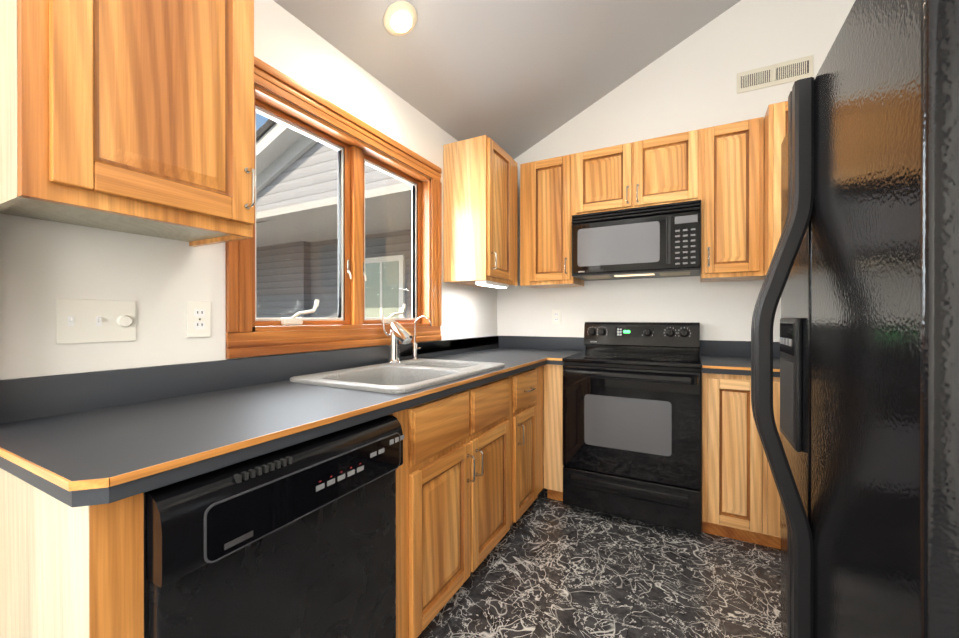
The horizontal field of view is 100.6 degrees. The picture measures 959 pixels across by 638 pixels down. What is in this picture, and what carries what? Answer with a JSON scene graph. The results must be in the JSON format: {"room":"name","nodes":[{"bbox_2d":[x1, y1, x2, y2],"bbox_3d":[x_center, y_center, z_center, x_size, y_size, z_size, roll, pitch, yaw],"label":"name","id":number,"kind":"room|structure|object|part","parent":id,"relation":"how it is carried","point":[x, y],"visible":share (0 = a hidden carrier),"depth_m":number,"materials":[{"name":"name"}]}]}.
{"room":"kitchen","nodes":[
{"label":"kitchen","id":0,"kind":"room"},
{"bbox_2d":[0,0,496,379],"bbox_3d":[-1.161,-0.038,1.011,0.150,2.380,5.600,0,0,28],"label":"wall","id":1,"kind":"structure","parent":0,"point":[46,264],"depth_m":1.21,"materials":[{"name":"white paint"}]},
{"bbox_2d":[56,298,135,343],"bbox_3d":[-1.030,0.006,1.079,0.015,0.116,0.165,0,0,28],"label":"switch plate","id":2,"kind":"object","parent":1,"relation":"attached to","point":[85,321],"visible":1,"depth_m":1.07,"materials":[{"name":"white plastic"}]},
{"bbox_2d":[0,0,254,246],"bbox_3d":[-0.869,-0.691,1.006,0.363,0.915,0.450,0,0,28],"label":"upper cabinet","id":3,"kind":"object","parent":1,"relation":"attached to","point":[133,116],"visible":1,"depth_m":0.90,"materials":[{"name":"brown wood"}]},
{"bbox_2d":[187,301,210,337],"bbox_3d":[-0.917,0.001,1.302,0.007,0.117,0.070,0,0,28],"label":"electrical outlet plate","id":4,"kind":"object","parent":1,"relation":"attached to","point":[198,318],"visible":1,"depth_m":1.30,"materials":[{"name":"white plastic"}]},
{"bbox_2d":[225,56,441,358],"bbox_3d":[-0.617,-0.411,1.989,0.152,1.097,1.327,0,0,28],"label":"window","id":5,"kind":"structure","parent":1,"relation":"in","point":[250,339],"depth_m":1.92,"materials":[{"name":"brown wood"}]},
{"bbox_3d":[-0.757,-0.411,1.732,0.096,0.877,0.522,0,0,28],"label":"window sash","id":6,"kind":"part","parent":5,"relation":"part of","materials":[{"name":"clear glass"}]},
{"bbox_3d":[-0.483,-0.412,2.249,0.096,0.877,0.522,0,0,28],"label":"window sash","id":7,"kind":"part","parent":5,"relation":"part of","materials":[{"name":"clear glass"}]},
{"bbox_2d":[443,135,517,286],"bbox_3d":[0.045,-0.686,2.727,0.363,0.890,0.507,0,0,28],"label":"upper cabinet","id":8,"kind":"object","parent":1,"relation":"attached to","point":[480,208],"visible":1,"depth_m":2.53,"materials":[{"name":"brown wood"}]},
{"bbox_2d":[475,280,507,287],"bbox_3d":[0.085,-0.228,2.631,0.080,0.025,0.330,0,0,28],"label":"under-cabinet light","id":9,"kind":"object","parent":8,"relation":"attached to","point":[491,284],"visible":1,"depth_m":2.56,"materials":[{"name":"white plastic"}]},
{"bbox_2d":[273,0,740,159],"bbox_3d":[0.036,-1.876,0.372,2.860,1.436,5.600,0,0,28],"label":"ceiling","id":10,"kind":"structure","parent":0,"point":[513,79],"depth_m":2.27,"materials":[{"name":"grey paint"}]},
{"bbox_2d":[383,1,416,35],"bbox_3d":[-0.356,-1.347,1.792,0.145,0.077,0.156,0,0,28],"label":"flush ceiling light","id":11,"kind":"object","parent":10,"relation":"attached to","point":[399,18],"visible":1,"depth_m":1.77,"materials":[{"name":"beige glass"}]},
{"bbox_2d":[417,465,782,637],"bbox_3d":[0.036,1.203,0.378,2.860,0.100,5.600,0,0,28],"label":"floor","id":12,"kind":"structure","parent":0,"point":[549,568],"depth_m":1.73,"materials":[{"name":"stone"}]},
{"bbox_2d":[144,415,403,637],"bbox_3d":[-0.643,0.721,1.072,0.608,0.854,0.626,0,0,28],"label":"dishwasher","id":13,"kind":"object","parent":12,"relation":"on","point":[297,540],"visible":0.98,"depth_m":0.87,"materials":[{"name":"black"}]},
{"bbox_2d":[0,364,563,637],"bbox_3d":[-0.276,0.717,1.694,0.714,0.868,2.217,0,0,28],"label":"base cabinet","id":14,"kind":"object","parent":12,"relation":"on","point":[469,479],"visible":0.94,"depth_m":1.31,"materials":[{"name":"brown wood"}]},
{"bbox_2d":[0,336,779,507],"bbox_3d":[0.605,0.210,1.510,2.499,0.139,2.762,0,0,28],"label":"countertop","id":15,"kind":"structure","parent":14,"relation":"on","point":[89,438],"depth_m":1.02,"materials":[{"name":"laminate"}]},
{"bbox_2d":[382,314,411,362],"bbox_3d":[-0.411,0.098,2.003,0.142,0.250,0.094,0,0,28],"label":"faucet","id":16,"kind":"object","parent":15,"relation":"on","point":[397,331],"visible":1,"depth_m":2.00,"materials":[{"name":"silver metal"}]},
{"bbox_2d":[290,358,504,393],"bbox_3d":[-0.303,0.315,1.774,0.560,0.181,0.850,0,0,28],"label":"sink","id":17,"kind":"object","parent":15,"relation":"in","point":[406,376],"visible":0.54,"depth_m":1.78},
{"bbox_2d":[411,316,431,359],"bbox_3d":[-0.306,0.103,2.180,0.133,0.239,0.075,0,0,28],"label":"filter faucet","id":18,"kind":"object","parent":15,"relation":"on","point":[414,350],"visible":1,"depth_m":2.18,"materials":[{"name":"silver metal"}]},
{"bbox_2d":[562,322,701,534],"bbox_3d":[0.947,0.586,2.454,0.729,1.127,0.718,0,0,28],"label":"range","id":19,"kind":"object","parent":12,"relation":"on","point":[632,420],"visible":1,"depth_m":2.21,"materials":[{"name":"black metal"}]},
{"bbox_2d":[701,373,780,548],"bbox_3d":[1.744,0.716,2.083,1.024,0.868,0.646,0,0,28],"label":"base cabinet","id":20,"kind":"object","parent":12,"relation":"on","point":[740,499],"visible":0.35,"depth_m":2.01,"materials":[{"name":"brown wood"}]},
{"bbox_2d":[751,0,958,637],"bbox_3d":[1.071,0.277,0.778,0.869,1.750,0.940,0,0,28],"label":"fridge","id":21,"kind":"object","parent":12,"relation":"on","point":[861,280],"visible":1,"depth_m":0.67,"materials":[{"name":"black metal"}]},
{"bbox_2d":[497,0,854,464],"bbox_3d":[1.314,-0.665,2.781,2.860,3.627,0.150,0,0,28],"label":"wall","id":22,"kind":"structure","parent":0,"point":[689,83],"depth_m":2.66,"materials":[{"name":"white paint"}]},
{"bbox_2d":[520,153,579,287],"bbox_3d":[0.534,-0.682,2.921,0.387,0.880,0.330,0,0,28],"label":"upper cabinet","id":23,"kind":"object","parent":22,"relation":"attached to","point":[547,186],"depth_m":2.77,"materials":[{"name":"brown wood"}]},
{"bbox_2d":[552,309,560,324],"bbox_3d":[0.595,-0.015,3.075,0.071,0.117,0.008,0,0,28],"label":"outlet","id":24,"kind":"object","parent":22,"relation":"attached to","point":[556,316],"visible":1,"depth_m":3.07,"materials":[{"name":"white plastic"}]},
{"bbox_2d":[576,128,703,286],"bbox_3d":[1.039,-0.681,2.653,0.757,0.880,0.330,0,0,28],"label":"upper cabinet","id":25,"kind":"object","parent":22,"relation":"attached to","point":[667,169],"depth_m":2.48,"materials":[{"name":"brown wood"}]},
{"bbox_2d":[571,200,700,280],"bbox_3d":[1.026,-0.485,2.617,0.747,0.408,0.405,0,0,28],"label":"microwave","id":26,"kind":"object","parent":25,"relation":"attached to","point":[659,241],"visible":1,"depth_m":2.44,"materials":[{"name":"black"}]},
{"bbox_2d":[704,117,763,281],"bbox_3d":[1.508,-0.681,2.404,0.304,0.880,0.330,0,0,28],"label":"upper cabinet","id":27,"kind":"object","parent":22,"relation":"attached to","point":[718,171],"depth_m":2.26,"materials":[{"name":"brown wood"}]},
{"bbox_2d":[757,101,787,279],"bbox_3d":[1.938,-0.680,2.098,0.737,0.880,0.467,0,0,28],"label":"upper cabinet","id":28,"kind":"object","parent":22,"relation":"attached to","point":[775,123],"visible":0.15,"depth_m":2.07,"materials":[{"name":"brown wood"}]},
{"bbox_2d":[737,55,812,93],"bbox_3d":[1.797,-1.491,2.431,0.380,0.130,0.011,0,0,28],"label":"air vent","id":29,"kind":"object","parent":22,"relation":"in","point":[778,74],"visible":1,"depth_m":2.42,"materials":[{"name":"beige metal"}]},
{"label":"outside","id":30,"kind":"structure","parent":0,"visible":0},
{"bbox_2d":[256,119,411,325],"bbox_3d":[-6.745,-0.695,3.308,11.830,4.885,9.520,0,0,28],"label":"house","id":31,"kind":"structure","parent":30,"point":[312,160],"depth_m":5.50,"materials":[{"name":"grey"}]}
]}

